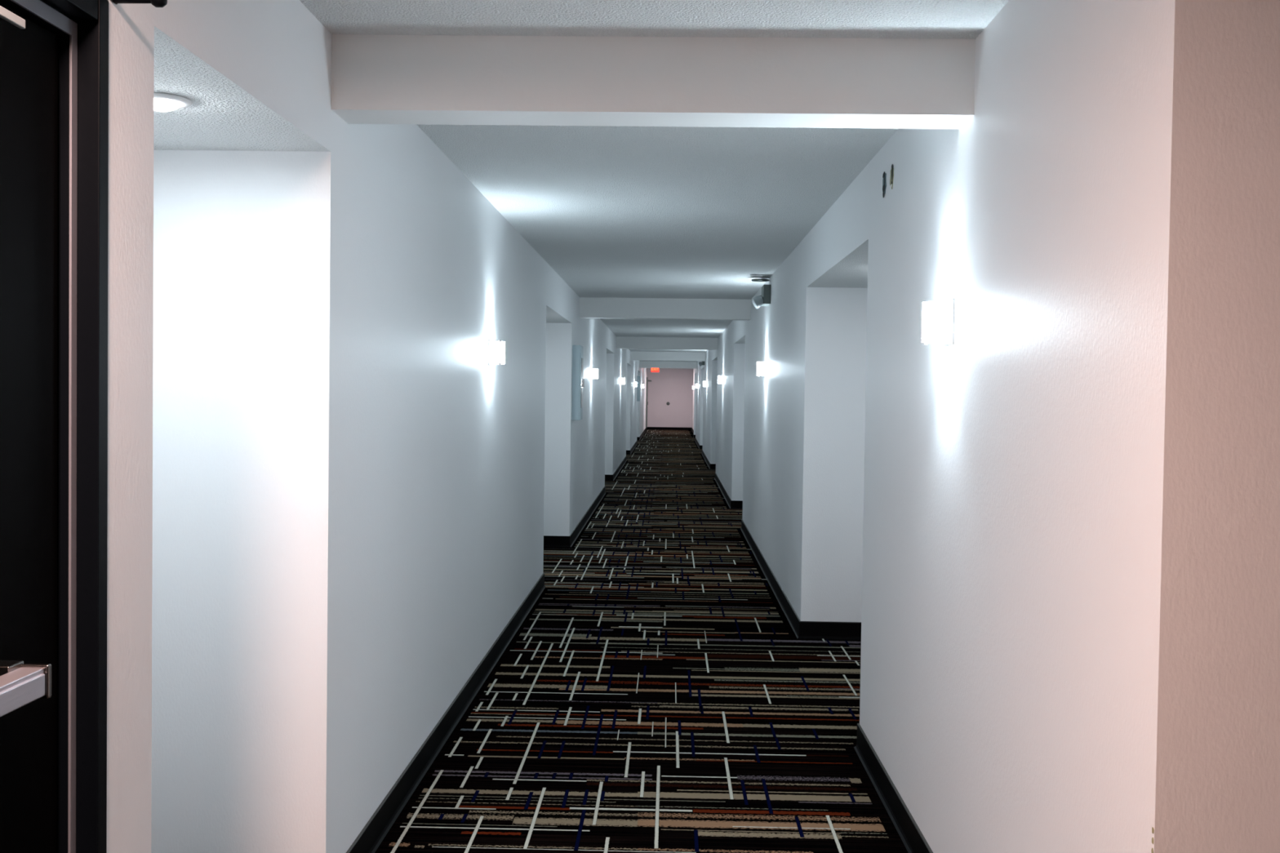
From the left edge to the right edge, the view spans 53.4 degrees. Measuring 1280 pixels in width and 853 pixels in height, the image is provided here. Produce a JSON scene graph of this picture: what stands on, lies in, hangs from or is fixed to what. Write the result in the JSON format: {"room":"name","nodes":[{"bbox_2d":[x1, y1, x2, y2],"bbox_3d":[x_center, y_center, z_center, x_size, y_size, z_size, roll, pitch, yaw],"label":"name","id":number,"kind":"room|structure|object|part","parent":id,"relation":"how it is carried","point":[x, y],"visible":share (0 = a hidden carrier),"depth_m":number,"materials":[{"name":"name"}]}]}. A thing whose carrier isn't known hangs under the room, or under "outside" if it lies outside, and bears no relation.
{"room":"hotel corridor","nodes":[
{"label":"hotel corridor","id":0,"kind":"room"},
{"bbox_2d":[154,92,192,111],"bbox_3d":[-1.088,-0.730,2.888,0.136,0.025,0.136,1,2,1],"label":"recessed light","id":1,"kind":"object","parent":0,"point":[163,102],"visible":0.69,"depth_m":2.86,"materials":[{"name":"white glass"}]},
{"bbox_2d":[106,0,647,852],"bbox_3d":[-0.768,-0.387,23.823,0.770,2.454,55.600,1,2,1],"label":"wall","id":2,"kind":"structure","parent":0,"point":[328,504],"depth_m":3.55,"materials":[{"name":"paint"}]},
{"bbox_2d":[0,0,108,852],"bbox_3d":[-0.938,0.365,1.649,0.144,2.121,0.990,1,2,1],"label":"door","id":3,"kind":"structure","parent":2,"relation":"in","point":[54,54],"depth_m":2.04,"materials":[{"name":"black paint"}]},
{"bbox_3d":[-0.914,-0.584,1.590,0.008,0.014,0.565,1,2,1],"label":"closer arm","id":4,"kind":"part","parent":3,"relation":"part of","materials":[{"name":"grey plastic"}]},
{"bbox_2d":[110,0,167,7],"bbox_3d":[-0.838,-0.724,2.130,0.090,0.042,0.025,1,2,1],"label":"rod","id":5,"kind":"object","parent":2,"relation":"attached to","point":[157,3],"visible":1,"depth_m":2.13,"materials":[{"name":"black paint"}]},
{"bbox_3d":[-0.848,-0.715,2.131,0.065,0.013,0.013,1,2,1],"label":"rod","id":6,"kind":"part","parent":5,"relation":"part of","materials":[{"name":"black paint"}]},
{"bbox_3d":[-0.805,-0.714,2.130,0.026,0.025,0.025,1,2,1],"label":"knob","id":7,"kind":"part","parent":5,"relation":"part of","materials":[{"name":"black paint"}]},
{"bbox_2d":[488,339,505,365],"bbox_3d":[-0.743,-0.384,6.622,0.080,0.132,0.120,1,2,1],"label":"wall sconce","id":8,"kind":"object","parent":2,"relation":"attached to","point":[495,348],"visible":1,"depth_m":6.57,"materials":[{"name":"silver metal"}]},
{"bbox_2d":[571,345,584,420],"bbox_3d":[-0.599,-0.424,12.371,0.100,0.720,0.300,1,2,1],"label":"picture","id":9,"kind":"object","parent":2,"relation":"attached to","point":[578,382],"visible":1,"depth_m":12.22,"materials":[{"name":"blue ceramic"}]},
{"bbox_3d":[-0.570,-0.424,12.370,0.010,0.714,0.294,1,2,1],"label":"cabinet door","id":10,"kind":"part","parent":9,"relation":"part of","materials":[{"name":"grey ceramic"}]},
{"bbox_3d":[-0.563,-0.424,12.380,0.002,0.480,0.220,1,2,1],"label":"glass panel","id":11,"kind":"part","parent":9,"relation":"part of","materials":[{"name":"grey"}]},
{"bbox_2d":[591,368,598,379],"bbox_3d":[-0.541,-0.627,15.166,0.080,0.132,0.120,1,2,1],"label":"wall sconce","id":12,"kind":"object","parent":2,"relation":"attached to","point":[594,372],"visible":1,"depth_m":15.11,"materials":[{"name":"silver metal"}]},
{"bbox_2d":[620,377,624,384],"bbox_3d":[-0.328,-0.863,24.160,0.080,0.132,0.120,1,2,1],"label":"wall sconce","id":13,"kind":"object","parent":2,"relation":"attached to","point":[622,380],"visible":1,"depth_m":24.10,"materials":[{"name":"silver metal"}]},
{"bbox_2d":[346,426,933,852],"bbox_3d":[1.653,0.742,26.811,6.144,0.105,49.458,1,2,3],"label":"baseboard","id":14,"kind":"structure","parent":2,"relation":"attached to","point":[381,821],"depth_m":5.52,"materials":[{"name":"black plastic"}]},
{"bbox_2d":[645,377,651,427],"bbox_3d":[0.342,-0.952,50.298,0.200,1.990,1.040,1,2,1],"label":"door","id":15,"kind":"structure","parent":2,"relation":"in","point":[647,380],"depth_m":49.78,"materials":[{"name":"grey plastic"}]},
{"bbox_3d":[0.268,-0.953,50.300,0.050,1.990,1.040,1,2,1],"label":"frame","id":16,"kind":"part","parent":15,"relation":"part of","materials":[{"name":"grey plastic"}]},
{"bbox_2d":[374,429,908,852],"bbox_3d":[1.042,0.914,23.814,5.400,0.103,55.600,1,2,1],"label":"floor","id":17,"kind":"structure","parent":0,"point":[657,694],"depth_m":5.84,"materials":[{"name":"black carpet"}]},
{"bbox_2d":[299,0,1008,369],"bbox_3d":[1.366,-1.632,23.690,5.020,0.100,55.700,1,2,1],"label":"ceiling","id":18,"kind":"structure","parent":0,"point":[666,212],"depth_m":5.33,"materials":[{"name":"white paint"}]},
{"bbox_2d":[651,368,659,372],"bbox_3d":[0.523,-2.006,43.960,0.280,0.248,0.044,1,2,1],"label":"exit sign","id":19,"kind":"object","parent":18,"relation":"hanging from","point":[653,370],"visible":0.65,"depth_m":43.94,"materials":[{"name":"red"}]},
{"bbox_2d":[647,368,693,427],"bbox_3d":[1.195,-1.094,51.525,1.843,2.454,0.100,1,2,1],"label":"wall","id":20,"kind":"structure","parent":0,"point":[673,386],"depth_m":51.48,"materials":[{"name":"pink paint"}]},
{"bbox_2d":[692,0,1279,852],"bbox_3d":[2.638,-0.419,26.801,2.386,2.454,49.485,1,2,1],"label":"wall","id":21,"kind":"structure","parent":0,"point":[1051,531],"depth_m":2.71,"materials":[{"name":"paint"}]},
{"bbox_2d":[331,34,975,128],"bbox_3d":[0.033,-0.964,3.569,1.758,0.205,0.185,1,2,1],"label":"beam","id":22,"kind":"structure","parent":21,"relation":"attached to","point":[708,82],"depth_m":3.48,"materials":[{"name":"white paint"}]},
{"bbox_2d":[579,297,751,320],"bbox_3d":[0.260,-1.215,13.150,1.758,0.205,0.180,1,2,1],"label":"beam","id":23,"kind":"structure","parent":21,"relation":"attached to","point":[589,307],"depth_m":13.06,"materials":[{"name":"white paint"}]},
{"bbox_2d":[616,336,717,350],"bbox_3d":[0.474,-1.452,22.205,1.758,0.205,0.180,1,2,1],"label":"beam","id":24,"kind":"structure","parent":21,"relation":"attached to","point":[622,342],"depth_m":22.11,"materials":[{"name":"white paint"}]},
{"bbox_2d":[630,351,705,361],"bbox_3d":[0.660,-1.657,30.050,1.758,0.205,0.180,1,2,1],"label":"beam","id":25,"kind":"structure","parent":21,"relation":"attached to","point":[641,356],"depth_m":29.96,"materials":[{"name":"white paint"}]},
{"bbox_2d":[640,360,697,368],"bbox_3d":[0.873,-1.893,39.044,1.758,0.205,0.180,1,2,1],"label":"beam","id":26,"kind":"structure","parent":21,"relation":"attached to","point":[643,364],"depth_m":38.95,"materials":[{"name":"white paint"}]},
{"bbox_2d":[698,361,704,366],"bbox_3d":[1.470,-1.561,30.492,0.154,0.240,0.262,1,2,1],"label":"emergency light","id":27,"kind":"object","parent":21,"relation":"attached to","point":[701,363],"visible":0.63,"depth_m":30.36,"materials":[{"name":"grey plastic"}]},
{"bbox_2d":[717,375,723,384],"bbox_3d":[1.243,-0.722,19.654,0.080,0.132,0.120,1,2,1],"label":"wall sconce","id":28,"kind":"object","parent":21,"relation":"attached to","point":[720,379],"visible":1,"depth_m":19.60,"materials":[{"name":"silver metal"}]},
{"bbox_2d":[751,278,770,309],"bbox_3d":[1.000,-1.100,10.573,0.154,0.240,0.262,1,2,1],"label":"emergency light","id":29,"kind":"object","parent":21,"relation":"attached to","point":[764,300],"visible":1,"depth_m":10.45,"materials":[{"name":"grey plastic"}]},
{"bbox_3d":[1.000,-1.212,10.551,0.152,0.015,0.152,1,2,1],"label":"plate","id":30,"kind":"part","parent":29,"relation":"part of","materials":[{"name":"grey plastic"}]},
{"bbox_2d":[756,360,766,377],"bbox_3d":[1.034,-0.491,10.829,0.080,0.132,0.120,1,2,1],"label":"wall sconce","id":31,"kind":"object","parent":21,"relation":"attached to","point":[761,366],"visible":1,"depth_m":10.78,"materials":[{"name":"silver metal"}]},
{"bbox_2d":[882,171,886,197],"bbox_3d":[0.940,-0.932,4.901,0.004,0.101,0.078,1,2,1],"label":"sign","id":32,"kind":"object","parent":21,"relation":"attached to","point":[884,175],"depth_m":4.89,"materials":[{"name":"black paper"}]},
{"bbox_2d":[889,164,893,189],"bbox_3d":[0.936,-0.928,4.738,0.004,0.091,0.069,1,2,1],"label":"sign","id":33,"kind":"object","parent":21,"relation":"attached to","point":[891,177],"depth_m":4.72,"materials":[{"name":"beige paint"}]},
{"bbox_2d":[921,298,954,346],"bbox_3d":[0.866,-0.305,3.724,0.080,0.132,0.120,1,2,1],"label":"wall sconce","id":34,"kind":"object","parent":21,"relation":"attached to","point":[938,317],"visible":1,"depth_m":3.67,"materials":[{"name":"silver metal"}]}
]}

